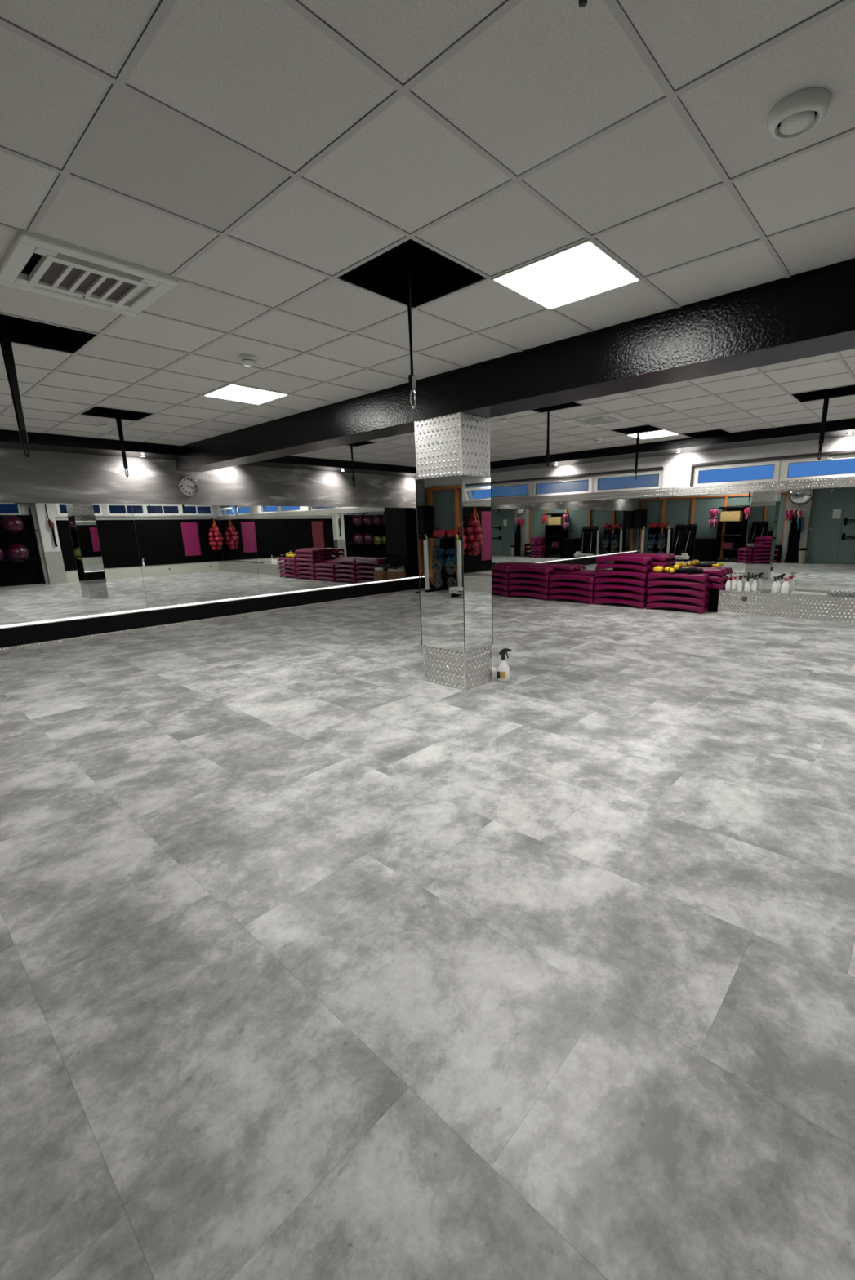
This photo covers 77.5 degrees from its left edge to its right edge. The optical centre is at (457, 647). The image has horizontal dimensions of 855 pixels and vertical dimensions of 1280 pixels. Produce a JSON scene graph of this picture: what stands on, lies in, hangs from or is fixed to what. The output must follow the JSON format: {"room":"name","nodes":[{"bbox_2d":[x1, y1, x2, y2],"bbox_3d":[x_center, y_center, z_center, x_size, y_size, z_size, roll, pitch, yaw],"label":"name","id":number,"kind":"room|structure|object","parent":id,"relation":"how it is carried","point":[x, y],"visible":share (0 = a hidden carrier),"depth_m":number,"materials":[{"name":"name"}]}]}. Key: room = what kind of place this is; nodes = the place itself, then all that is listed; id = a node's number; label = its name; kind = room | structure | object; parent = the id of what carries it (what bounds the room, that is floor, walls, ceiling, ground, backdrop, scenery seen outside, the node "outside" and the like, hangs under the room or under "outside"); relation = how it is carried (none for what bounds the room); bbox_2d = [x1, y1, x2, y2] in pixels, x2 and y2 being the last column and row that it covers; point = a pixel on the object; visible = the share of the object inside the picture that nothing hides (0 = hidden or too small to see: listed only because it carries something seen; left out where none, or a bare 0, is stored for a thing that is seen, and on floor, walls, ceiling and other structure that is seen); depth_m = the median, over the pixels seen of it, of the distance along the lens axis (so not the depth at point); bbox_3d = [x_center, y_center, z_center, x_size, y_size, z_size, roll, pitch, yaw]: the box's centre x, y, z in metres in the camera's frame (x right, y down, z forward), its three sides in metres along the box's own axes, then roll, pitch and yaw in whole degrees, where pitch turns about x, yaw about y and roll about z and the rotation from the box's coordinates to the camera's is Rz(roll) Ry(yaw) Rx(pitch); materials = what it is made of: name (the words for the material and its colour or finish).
{"room":"fitness studio","nodes":[
{"label":"fitness studio","id":0,"kind":"room"},
{"bbox_2d":[0,448,416,626],"bbox_3d":[-4.791,-2.013,9.303,0.300,3.380,13.120,10,17,41],"label":"wall","id":1,"kind":"structure","parent":0,"point":[42,477],"depth_m":8.91,"materials":[{"name":"paint"}]},
{"bbox_2d":[0,502,146,625],"bbox_3d":[-5.864,-1.294,7.970,0.010,1.678,1.996,10,17,41],"label":"wall mirror","id":2,"kind":"object","parent":1,"relation":"attached to","point":[58,561],"visible":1,"depth_m":7.96,"materials":[{"name":"silver glass"}]},
{"bbox_2d":[177,475,198,496],"bbox_3d":[-4.603,-2.766,9.101,0.045,0.330,0.330,10,17,41],"label":"wall clock","id":3,"kind":"object","parent":1,"relation":"attached to","point":[188,486],"visible":1,"depth_m":9.10,"materials":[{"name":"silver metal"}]},
{"bbox_2d":[131,504,260,608],"bbox_3d":[-4.530,-1.660,9.435,0.010,1.678,2.026,10,17,41],"label":"wall mirror","id":4,"kind":"object","parent":1,"relation":"attached to","point":[188,553],"visible":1,"depth_m":9.34,"materials":[{"name":"silver glass"}]},
{"bbox_2d":[0,402,416,477],"bbox_3d":[-4.452,-3.346,8.660,0.693,0.510,12.520,10,17,41],"label":"trim","id":5,"kind":"structure","parent":1,"relation":"attached to","point":[9,439],"depth_m":8.04,"materials":[{"name":"black paint"}]},
{"bbox_2d":[251,506,344,595],"bbox_3d":[-3.195,-2.026,10.899,0.010,1.678,1.996,10,17,41],"label":"wall mirror","id":6,"kind":"object","parent":1,"relation":"attached to","point":[298,548],"visible":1,"depth_m":10.82,"materials":[{"name":"silver glass"}]},
{"bbox_2d":[338,506,404,585],"bbox_3d":[-1.930,-2.373,12.287,0.010,1.678,1.816,10,17,41],"label":"wall mirror","id":7,"kind":"object","parent":1,"relation":"attached to","point":[372,543],"visible":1,"depth_m":12.22,"materials":[{"name":"silver glass"}]},
{"bbox_2d":[401,507,418,577],"bbox_3d":[-0.936,-2.646,13.377,0.010,1.678,1.176,10,17,41],"label":"wall mirror","id":8,"kind":"object","parent":1,"relation":"attached to","point":[410,545],"visible":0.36,"depth_m":13.12,"materials":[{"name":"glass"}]},
{"bbox_2d":[0,0,854,466],"bbox_3d":[-0.139,-2.902,4.840,12.830,0.140,13.120,10,17,41],"label":"ceiling","id":9,"kind":"structure","parent":0,"point":[161,0],"depth_m":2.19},
{"bbox_2d":[0,314,29,457],"bbox_3d":[-2.929,-1.855,3.476,0.060,1.159,0.065,10,17,41],"label":"strap","id":10,"kind":"object","parent":9,"relation":"hanging from","point":[5,340],"visible":0.99,"depth_m":3.49,"materials":[{"name":"black fabric"}]},
{"bbox_2d":[0,311,96,353],"bbox_3d":[-2.841,-2.280,3.523,0.576,0.365,0.576,10,17,41],"label":"ceiling panel","id":11,"kind":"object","parent":9,"relation":"attached to","point":[24,331],"depth_m":3.80,"materials":[{"name":"black"}]},
{"bbox_2d":[0,228,179,317],"bbox_3d":[-1.949,-1.935,2.797,0.670,0.049,0.670,10,17,41],"label":"air vent","id":12,"kind":"object","parent":9,"relation":"attached to","point":[35,263],"visible":1,"depth_m":2.74,"materials":[{"name":"white plastic"}]},
{"bbox_2d":[79,377,152,421],"bbox_3d":[-3.843,-2.814,5.954,0.576,0.365,0.576,10,17,41],"label":"ceiling panel","id":13,"kind":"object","parent":9,"relation":"attached to","point":[96,411],"depth_m":6.18,"materials":[{"name":"black"}]},
{"bbox_2d":[114,408,128,476],"bbox_3d":[-3.832,-2.479,6.035,0.060,1.044,0.065,10,17,41],"label":"strap","id":14,"kind":"object","parent":9,"relation":"hanging from","point":[117,415],"visible":0.7,"depth_m":6.05,"materials":[{"name":"black fabric"}]},
{"bbox_2d":[202,381,288,404],"bbox_3d":[-2.094,-2.512,5.261,0.596,0.030,0.596,10,17,41],"label":"recessed light","id":15,"kind":"object","parent":9,"relation":"in","point":[231,392],"visible":0.8,"depth_m":5.25,"materials":[{"name":"white plastic"}]},
{"bbox_2d":[239,354,256,366],"bbox_3d":[-1.627,-2.223,4.126,0.124,0.066,0.124,10,17,41],"label":"smoke detector","id":16,"kind":"object","parent":9,"relation":"attached to","point":[247,360],"visible":1,"depth_m":4.09,"materials":[{"name":"white plastic"}]},
{"bbox_2d":[350,444,355,487],"bbox_3d":[-1.669,-3.072,8.408,0.060,1.044,0.065,10,17,41],"label":"strap","id":17,"kind":"object","parent":9,"relation":"hanging from","point":[351,445],"visible":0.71,"depth_m":8.44,"materials":[{"name":"black fabric"}]},
{"bbox_2d":[346,440,378,446],"bbox_3d":[-1.657,-3.413,8.352,0.576,0.365,0.576,10,17,41],"label":"trim","id":18,"kind":"structure","parent":9,"relation":"attached to","point":[366,442],"depth_m":8.66,"materials":[{"name":"black"}]},
{"bbox_2d":[404,240,416,408],"bbox_3d":[-0.262,-1.856,2.910,0.060,1.022,0.065,10,17,41],"label":"strap","id":19,"kind":"object","parent":9,"relation":"hanging from","point":[411,378],"visible":0.73,"depth_m":2.90,"materials":[{"name":"black fabric"}]},
{"bbox_2d":[337,195,486,307],"bbox_3d":[-0.249,-2.182,2.836,0.576,0.365,0.576,10,17,41],"label":"trim","id":20,"kind":"structure","parent":9,"relation":"attached to","point":[433,276],"depth_m":3.10,"materials":[{"name":"black"}]},
{"bbox_2d":[0,0,854,465],"bbox_3d":[-0.123,-2.361,4.436,11.537,0.004,11.756,10,17,41],"label":"grid","id":21,"kind":"structure","parent":9,"relation":"attached to","point":[165,7],"depth_m":2.15,"materials":[{"name":"silver metal"}]},
{"bbox_2d":[174,216,854,472],"bbox_3d":[0.015,-2.462,4.815,11.850,0.714,0.398,10,17,41],"label":"ceiling beam","id":22,"kind":"structure","parent":9,"relation":"attached to","point":[810,313],"depth_m":3.77,"materials":[{"name":"black paint"}]},
{"bbox_2d":[546,406,549,466],"bbox_3d":[1.040,-2.611,6.082,0.060,1.024,0.065,10,17,41],"label":"strap","id":23,"kind":"object","parent":9,"relation":"hanging from","point":[548,409],"visible":0.73,"depth_m":6.11,"materials":[{"name":"black fabric"}]},
{"bbox_2d":[531,402,583,412],"bbox_3d":[1.039,-2.939,6.014,0.576,0.365,0.576,10,17,41],"label":"trim","id":24,"kind":"structure","parent":9,"relation":"attached to","point":[570,404],"depth_m":6.28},
{"bbox_2d":[490,233,641,310],"bbox_3d":[0.602,-2.037,2.922,0.596,0.030,0.596,10,17,41],"label":"recessed light","id":25,"kind":"object","parent":9,"relation":"in","point":[582,270],"visible":0.8,"depth_m":2.89,"materials":[{"name":"white plastic"}]},
{"bbox_2d":[561,411,632,427],"bbox_3d":[1.827,-2.970,6.939,0.670,0.049,0.670,10,17,41],"label":"air conditioner","id":26,"kind":"object","parent":9,"relation":"attached to","point":[605,418],"visible":1,"depth_m":6.86,"materials":[{"name":"white plastic"}]},
{"bbox_2d":[611,403,661,434],"bbox_3d":[2.629,-3.375,7.758,0.576,0.365,0.576,10,17,41],"label":"ceiling panel","id":27,"kind":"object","parent":9,"relation":"attached to","point":[644,428],"depth_m":8.02,"materials":[{"name":"black"}]},
{"bbox_2d":[634,426,639,479],"bbox_3d":[2.652,-3.025,7.825,0.060,1.069,0.065,10,17,41],"label":"strap","id":28,"kind":"object","parent":9,"relation":"hanging from","point":[637,427],"visible":0.67,"depth_m":7.85,"materials":[{"name":"black fabric"}]},
{"bbox_2d":[626,428,678,439],"bbox_3d":[3.030,-3.310,8.234,0.596,0.030,0.596,10,17,41],"label":"recessed light","id":29,"kind":"object","parent":9,"relation":"in","point":[660,433],"visible":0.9,"depth_m":8.22,"materials":[{"name":"white plastic"}]},
{"bbox_2d":[766,87,830,140],"bbox_3d":[1.125,-1.751,1.758,0.176,0.051,0.176,10,17,41],"label":"valve","id":30,"kind":"object","parent":9,"relation":"attached to","point":[794,114],"visible":1,"depth_m":1.72,"materials":[{"name":"white plastic"}]},
{"bbox_2d":[791,352,854,402],"bbox_3d":[4.028,-2.950,5.763,0.576,0.365,0.576,10,17,41],"label":"ceiling panel","id":31,"kind":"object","parent":9,"relation":"attached to","point":[850,389],"depth_m":6.00,"materials":[{"name":"black"}]},
{"bbox_2d":[817,388,830,460],"bbox_3d":[4.056,-2.617,5.863,0.060,1.049,0.065,10,17,41],"label":"strap","id":32,"kind":"object","parent":9,"relation":"hanging from","point":[824,409],"visible":0.7,"depth_m":5.88,"materials":[{"name":"black fabric"}]},
{"bbox_2d":[0,590,854,1279],"bbox_3d":[-0.064,0.401,5.598,12.830,0.120,13.120,10,17,41],"label":"floor","id":33,"kind":"structure","parent":0,"point":[322,957],"depth_m":2.02,"materials":[{"name":"tile"}]},
{"bbox_2d":[0,576,419,651],"bbox_3d":[-4.713,-0.604,9.405,0.057,0.345,12.260,10,17,41],"label":"baseboard","id":34,"kind":"structure","parent":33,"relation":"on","point":[16,636],"depth_m":9.24,"materials":[{"name":"black"}]},
{"bbox_2d":[414,412,492,690],"bbox_3d":[-0.025,-0.892,5.268,0.592,2.546,0.438,10,17,41],"label":"column","id":35,"kind":"structure","parent":33,"relation":"on","point":[453,482],"depth_m":5.07,"materials":[{"name":"silver metal"}]},
{"bbox_2d":[492,588,513,596],"bbox_3d":[0.832,-1.288,12.310,1.020,0.134,0.300,10,17,41],"label":"step platform","id":36,"kind":"object","parent":33,"relation":"on","point":[498,591],"visible":0.36,"depth_m":12.00,"materials":[{"name":"purple plastic"}]},
{"bbox_2d":[492,582,511,591],"bbox_3d":[0.825,-1.418,12.274,1.020,0.134,0.300,10,17,41],"label":"step platform","id":37,"kind":"object","parent":36,"relation":"on","point":[499,585],"visible":0.34,"depth_m":11.96,"materials":[{"name":"purple plastic"}]},
{"bbox_2d":[492,577,512,585],"bbox_3d":[0.822,-1.550,12.249,1.020,0.134,0.300,10,17,41],"label":"step platform","id":38,"kind":"object","parent":37,"relation":"on","point":[500,580],"visible":0.4,"depth_m":11.93,"materials":[{"name":"purple plastic"}]},
{"bbox_2d":[492,570,512,578],"bbox_3d":[0.826,-1.681,12.216,1.020,0.134,0.300,10,17,41],"label":"step platform","id":39,"kind":"object","parent":38,"relation":"on","point":[501,574],"visible":0.28,"depth_m":11.90,"materials":[{"name":"purple plastic"}]},
{"bbox_2d":[492,564,514,573],"bbox_3d":[0.826,-1.812,12.187,1.020,0.134,0.300,10,17,41],"label":"step platform","id":40,"kind":"object","parent":39,"relation":"on","point":[503,568],"visible":0.45,"depth_m":11.88,"materials":[{"name":"purple plastic"}]},
{"bbox_2d":[496,648,511,681],"bbox_3d":[0.483,0.176,5.493,0.155,0.340,0.083,-2,13,-5],"label":"spray bottle","id":41,"kind":"object","parent":33,"relation":"on","point":[503,669],"visible":1,"depth_m":5.47,"materials":[{"name":"white plastic"}]},
{"bbox_2d":[508,590,552,600],"bbox_3d":[1.607,-1.151,11.634,1.020,0.134,0.300,10,17,41],"label":"step platform","id":42,"kind":"object","parent":33,"relation":"on","point":[515,593],"visible":0.81,"depth_m":11.53,"materials":[{"name":"purple plastic"}]},
{"bbox_2d":[508,584,552,594],"bbox_3d":[1.598,-1.281,11.601,1.020,0.134,0.300,10,17,41],"label":"step platform","id":43,"kind":"object","parent":42,"relation":"on","point":[513,587],"visible":0.77,"depth_m":11.47,"materials":[{"name":"purple plastic"}]},
{"bbox_2d":[508,577,550,587],"bbox_3d":[1.598,-1.414,11.578,1.020,0.134,0.300,10,17,41],"label":"step platform","id":44,"kind":"object","parent":43,"relation":"on","point":[517,580],"visible":0.81,"depth_m":11.45,"materials":[{"name":"purple plastic"}]},
{"bbox_2d":[507,572,552,581],"bbox_3d":[1.591,-1.544,11.546,1.020,0.134,0.300,10,17,41],"label":"step platform","id":45,"kind":"object","parent":44,"relation":"on","point":[514,575],"visible":0.88,"depth_m":11.42,"materials":[{"name":"purple plastic"}]},
{"bbox_2d":[508,565,554,574],"bbox_3d":[1.592,-1.675,11.515,1.020,0.134,0.300,10,17,41],"label":"step platform","id":46,"kind":"object","parent":45,"relation":"on","point":[545,571],"visible":1,"depth_m":11.33,"materials":[{"name":"purple plastic"}]},
{"bbox_2d":[548,593,595,604],"bbox_3d":[2.382,-1.013,10.955,1.020,0.134,0.300,10,17,41],"label":"step platform","id":47,"kind":"object","parent":33,"relation":"on","point":[584,598],"visible":0.85,"depth_m":10.84,"materials":[{"name":"purple plastic"}]},
{"bbox_2d":[547,586,595,597],"bbox_3d":[2.374,-1.146,10.932,1.020,0.134,0.300,10,17,41],"label":"step platform","id":48,"kind":"object","parent":47,"relation":"on","point":[584,592],"visible":0.84,"depth_m":10.81,"materials":[{"name":"purple plastic"}]},
{"bbox_2d":[548,580,597,591],"bbox_3d":[2.372,-1.276,10.899,1.020,0.134,0.300,10,17,41],"label":"step platform","id":49,"kind":"object","parent":48,"relation":"on","point":[585,585],"visible":0.86,"depth_m":10.77,"materials":[{"name":"purple plastic"}]},
{"bbox_2d":[548,573,595,583],"bbox_3d":[2.374,-1.408,10.871,1.020,0.134,0.300,10,17,41],"label":"step platform","id":50,"kind":"object","parent":49,"relation":"on","point":[588,579],"visible":0.91,"depth_m":10.73,"materials":[{"name":"purple plastic"}]},
{"bbox_2d":[492,575,723,612],"bbox_3d":[2.050,-1.290,11.635,6.947,0.385,0.324,10,17,41],"label":"ledge","id":51,"kind":"object","parent":33,"relation":"on","point":[713,597],"visible":0.21,"depth_m":9.82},
{"bbox_2d":[663,579,725,590],"bbox_3d":[4.289,-1.142,9.622,1.020,0.118,0.290,10,17,41],"label":"step platform","id":52,"kind":"object","parent":51,"relation":"on","point":[713,584],"visible":0.33,"depth_m":9.27,"materials":[{"name":"purple plastic"}]},
{"bbox_2d":[663,574,726,583],"bbox_3d":[4.287,-1.256,9.592,1.020,0.118,0.290,10,17,41],"label":"step platform","id":53,"kind":"object","parent":52,"relation":"on","point":[720,580],"visible":0.34,"depth_m":9.25,"materials":[{"name":"purple plastic"}]},
{"bbox_2d":[672,567,727,576],"bbox_3d":[4.282,-1.371,9.566,1.020,0.118,0.290,10,17,41],"label":"step platform","id":54,"kind":"object","parent":53,"relation":"on","point":[717,571],"visible":0.39,"depth_m":9.25,"materials":[{"name":"purple plastic"}]},
{"bbox_2d":[693,563,719,567],"bbox_3d":[4.425,-1.459,9.438,0.420,0.064,0.130,10,17,41],"label":"strap","id":55,"kind":"object","parent":54,"relation":"on","point":[704,565],"visible":1,"depth_m":9.42,"materials":[{"name":"black fabric"}]},
{"bbox_3d":[2.778,-1.399,10.936,1.020,0.100,0.290,10,17,41],"label":"step platform","id":56,"kind":"object","parent":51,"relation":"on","visible":0},
{"bbox_2d":[568,571,612,577],"bbox_3d":[2.772,-1.496,10.911,1.020,0.100,0.290,10,17,41],"label":"step platform","id":57,"kind":"object","parent":56,"relation":"on","point":[579,573],"visible":0.52,"depth_m":10.92,"materials":[{"name":"purple plastic"}]},
{"bbox_3d":[3.522,-1.277,10.293,1.020,0.115,0.290,10,17,41],"label":"step platform","id":58,"kind":"object","parent":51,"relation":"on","visible":0},
{"bbox_2d":[612,574,664,579],"bbox_3d":[3.523,-1.389,10.267,1.020,0.115,0.290,10,17,41],"label":"step platform","id":59,"kind":"object","parent":58,"relation":"on","point":[613,575],"visible":0.1,"depth_m":10.38,"materials":[{"name":"purple plastic"}]},
{"bbox_2d":[612,566,663,572],"bbox_3d":[3.517,-1.501,10.242,1.020,0.115,0.290,10,17,41],"label":"step platform","id":60,"kind":"object","parent":59,"relation":"on","point":[621,569],"visible":0.14,"depth_m":10.27,"materials":[{"name":"purple plastic"}]},
{"bbox_2d":[613,560,668,568],"bbox_3d":[3.514,-1.612,10.214,1.020,0.115,0.290,10,17,41],"label":"step platform","id":61,"kind":"object","parent":60,"relation":"on","point":[665,563],"visible":0.57,"depth_m":9.93,"materials":[{"name":"purple plastic"}]},
{"bbox_2d":[613,553,669,561],"bbox_3d":[3.509,-1.726,10.194,1.020,0.115,0.290,10,17,41],"label":"step platform","id":62,"kind":"object","parent":61,"relation":"on","point":[661,557],"visible":0.71,"depth_m":9.93,"materials":[{"name":"purple plastic"}]},
{"bbox_3d":[1.324,-1.656,12.190,1.020,0.105,0.290,10,17,41],"label":"step platform","id":63,"kind":"object","parent":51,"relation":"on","visible":0},
{"bbox_2d":[494,569,531,573],"bbox_3d":[1.326,-1.758,12.165,1.020,0.105,0.290,10,17,41],"label":"step platform","id":64,"kind":"object","parent":63,"relation":"on","point":[526,571],"visible":0.09,"depth_m":11.86,"materials":[{"name":"purple plastic"}]},
{"bbox_2d":[494,563,535,566],"bbox_3d":[1.317,-1.861,12.146,1.020,0.105,0.290,10,17,41],"label":"step platform","id":65,"kind":"object","parent":64,"relation":"on","point":[497,564],"visible":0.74,"depth_m":12.02,"materials":[{"name":"purple plastic"}]},
{"bbox_3d":[2.095,-1.523,11.531,1.020,0.105,0.290,10,17,41],"label":"step platform","id":66,"kind":"object","parent":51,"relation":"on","visible":0},
{"bbox_2d":[531,569,577,574],"bbox_3d":[2.100,-1.624,11.503,1.020,0.105,0.290,10,17,41],"label":"step platform","id":67,"kind":"object","parent":66,"relation":"on","point":[556,571],"visible":0.35,"depth_m":11.25,"materials":[{"name":"purple plastic"}]},
{"bbox_2d":[532,564,577,571],"bbox_3d":[2.091,-1.726,11.479,1.020,0.105,0.290,10,17,41],"label":"step platform","id":68,"kind":"object","parent":67,"relation":"on","point":[566,567],"visible":0.89,"depth_m":11.26,"materials":[{"name":"purple plastic"}]},
{"bbox_2d":[593,596,648,608],"bbox_3d":[3.164,-0.875,10.276,1.020,0.134,0.300,10,17,41],"label":"step platform","id":69,"kind":"object","parent":33,"relation":"on","point":[634,602],"visible":0.85,"depth_m":10.15,"materials":[{"name":"purple plastic"}]},
{"bbox_2d":[593,590,648,601],"bbox_3d":[3.157,-1.008,10.255,1.020,0.134,0.300,10,17,41],"label":"step platform","id":70,"kind":"object","parent":69,"relation":"on","point":[633,595],"visible":0.88,"depth_m":10.13,"materials":[{"name":"purple plastic"}]},
{"bbox_2d":[594,582,648,594],"bbox_3d":[3.157,-1.138,10.217,1.020,0.134,0.300,10,17,41],"label":"step platform","id":71,"kind":"object","parent":70,"relation":"on","point":[637,588],"visible":0.94,"depth_m":10.09,"materials":[{"name":"purple plastic"}]},
{"bbox_2d":[594,576,648,586],"bbox_3d":[3.151,-1.271,10.197,1.020,0.134,0.300,10,17,41],"label":"step platform","id":72,"kind":"object","parent":71,"relation":"on","point":[637,581],"visible":0.9,"depth_m":10.05,"materials":[{"name":"purple plastic"}]},
{"bbox_2d":[594,569,649,579],"bbox_3d":[3.153,-1.401,10.162,1.020,0.134,0.300,10,17,41],"label":"step platform","id":73,"kind":"object","parent":72,"relation":"on","point":[637,574],"visible":0.93,"depth_m":10.03,"materials":[{"name":"purple plastic"}]},
{"bbox_2d":[595,562,651,572],"bbox_3d":[3.156,-1.532,10.133,1.020,0.134,0.300,10,17,41],"label":"step platform","id":74,"kind":"object","parent":73,"relation":"on","point":[637,566],"visible":0.98,"depth_m":9.98,"materials":[{"name":"purple plastic"}]},
{"bbox_2d":[595,555,651,564],"bbox_3d":[3.150,-1.664,10.104,1.020,0.134,0.300,10,17,41],"label":"step platform","id":75,"kind":"object","parent":74,"relation":"on","point":[642,560],"visible":1,"depth_m":9.94,"materials":[{"name":"purple plastic"}]},
{"bbox_2d":[645,600,707,613],"bbox_3d":[3.951,-0.738,9.596,1.020,0.134,0.300,10,17,41],"label":"step platform","id":76,"kind":"object","parent":33,"relation":"on","point":[653,604],"visible":0.91,"depth_m":9.47,"materials":[{"name":"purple plastic"}]},
{"bbox_2d":[645,593,708,606],"bbox_3d":[3.952,-0.869,9.569,1.020,0.134,0.300,10,17,41],"label":"step platform","id":77,"kind":"object","parent":76,"relation":"on","point":[654,597],"visible":0.92,"depth_m":9.43,"materials":[{"name":"purple plastic"}]},
{"bbox_2d":[646,586,708,598],"bbox_3d":[3.945,-1.000,9.540,1.020,0.134,0.300,10,17,41],"label":"step platform","id":78,"kind":"object","parent":77,"relation":"on","point":[654,589],"visible":0.88,"depth_m":9.40,"materials":[{"name":"purple plastic"}]},
{"bbox_2d":[646,578,709,591],"bbox_3d":[3.937,-1.131,9.507,1.020,0.134,0.300,10,17,41],"label":"step platform","id":79,"kind":"object","parent":78,"relation":"on","point":[655,582],"visible":0.96,"depth_m":9.37,"materials":[{"name":"purple plastic"}]},
{"bbox_2d":[647,571,710,582],"bbox_3d":[3.935,-1.262,9.476,1.020,0.134,0.300,10,17,41],"label":"step platform","id":80,"kind":"object","parent":79,"relation":"on","point":[701,577],"visible":0.94,"depth_m":9.30,"materials":[{"name":"purple plastic"}]},
{"bbox_2d":[716,588,854,623],"bbox_3d":[6.517,-0.523,7.747,4.990,0.428,0.341,10,17,41],"label":"ledge","id":81,"kind":"object","parent":33,"relation":"on","point":[828,608],"depth_m":8.55,"materials":[{"name":"silver metal"}]},
{"bbox_2d":[750,573,759,591],"bbox_3d":[5.021,-1.091,8.957,0.113,0.287,0.069,9,16,37],"label":"spray bottle","id":82,"kind":"object","parent":81,"relation":"on","point":[753,585],"visible":1,"depth_m":8.95,"materials":[{"name":"white plastic"}]},
{"bbox_2d":[780,573,791,593],"bbox_3d":[5.341,-1.038,8.627,0.133,0.316,0.090,3,14,20],"label":"spray bottle","id":83,"kind":"object","parent":81,"relation":"on","point":[784,586],"visible":1,"depth_m":8.61,"materials":[{"name":"white plastic"}]},
{"bbox_2d":[489,435,854,595],"bbox_3d":[4.268,-2.335,9.806,12.530,3.380,0.330,10,17,41],"label":"wall","id":84,"kind":"structure","parent":0,"point":[677,469],"depth_m":9.57,"materials":[{"name":"white paint"}]},
{"bbox_2d":[491,504,509,571],"bbox_3d":[0.351,-2.623,13.068,2.309,1.642,0.010,10,17,41],"label":"wall mirror","id":85,"kind":"object","parent":84,"relation":"attached to","point":[500,513],"visible":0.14,"depth_m":12.45,"materials":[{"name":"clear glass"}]},
{"bbox_2d":[491,480,532,498],"bbox_3d":[1.107,-3.582,12.305,1.520,0.455,0.133,10,17,41],"label":"window","id":86,"kind":"structure","parent":84,"relation":"in","point":[529,483],"depth_m":12.03,"materials":[{"name":"white plastic"}]},
{"bbox_2d":[509,500,589,574],"bbox_3d":[1.965,-2.338,11.668,1.999,1.642,0.010,10,17,41],"label":"wall mirror","id":87,"kind":"object","parent":84,"relation":"attached to","point":[552,533],"visible":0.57,"depth_m":11.57,"materials":[{"name":"silver glass"}]},
{"bbox_2d":[532,475,593,496],"bbox_3d":[2.231,-3.384,11.330,1.478,0.455,0.133,10,17,41],"label":"window","id":88,"kind":"structure","parent":84,"relation":"in","point":[590,482],"depth_m":11.24,"materials":[{"name":"white plastic"}]},
{"bbox_2d":[491,466,663,484],"bbox_3d":[2.143,-3.604,11.240,4.430,0.037,0.100,10,17,41],"label":"trim","id":89,"kind":"structure","parent":84,"relation":"attached to","point":[655,468],"depth_m":10.86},
{"bbox_2d":[593,469,662,492],"bbox_3d":[3.328,-3.191,10.378,1.448,0.455,0.133,10,17,41],"label":"window","id":90,"kind":"structure","parent":84,"relation":"in","point":[660,472],"depth_m":10.32,"materials":[{"name":"white plastic"}]},
{"bbox_2d":[586,495,689,586],"bbox_3d":[3.455,-2.076,10.375,1.979,1.642,0.010,10,17,41],"label":"wall mirror","id":91,"kind":"object","parent":84,"relation":"attached to","point":[645,525],"visible":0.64,"depth_m":10.25,"materials":[{"name":"silver glass"}]},
{"bbox_2d":[489,404,854,473],"bbox_3d":[4.021,-3.608,8.960,11.537,0.510,0.764,10,17,41],"label":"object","id":92,"kind":"structure","parent":84,"relation":"attached to","point":[717,439],"depth_m":8.77,"materials":[{"name":"black paint"}]},
{"bbox_2d":[491,475,854,505],"bbox_3d":[4.031,-2.829,9.648,12.210,0.145,0.174,10,17,41],"label":"window sill","id":93,"kind":"structure","parent":84,"relation":"attached to","point":[842,482],"depth_m":9.40,"materials":[{"name":"silver metal"}]},
{"bbox_2d":[692,458,782,486],"bbox_3d":[4.765,-2.938,9.132,1.390,0.455,0.133,10,17,41],"label":"window","id":94,"kind":"structure","parent":84,"relation":"in","point":[777,464],"depth_m":9.03,"materials":[{"name":"white plastic"}]},
{"bbox_2d":[683,488,820,591],"bbox_3d":[4.934,-1.816,9.092,1.969,1.642,0.010,10,17,41],"label":"wall mirror","id":95,"kind":"object","parent":84,"relation":"attached to","point":[768,534],"visible":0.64,"depth_m":8.97,"materials":[{"name":"silver glass"}]},
{"bbox_2d":[691,449,854,466],"bbox_3d":[5.206,-3.065,8.583,2.710,0.037,0.100,10,17,41],"label":"trim","id":96,"kind":"structure","parent":84,"relation":"attached to","point":[848,451],"depth_m":8.59,"materials":[{"name":"white"}]},
{"bbox_2d":[779,453,854,480],"bbox_3d":[5.787,-2.758,8.244,1.338,0.455,0.133,10,17,41],"label":"window","id":97,"kind":"structure","parent":84,"relation":"in","point":[785,462],"depth_m":8.36,"materials":[{"name":"white plastic"}]},
{"bbox_2d":[807,486,854,595],"bbox_3d":[6.401,-1.558,7.819,1.949,1.642,0.010,10,17,41],"label":"wall mirror","id":98,"kind":"object","parent":84,"relation":"attached to","point":[832,571],"visible":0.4,"depth_m":8.27,"materials":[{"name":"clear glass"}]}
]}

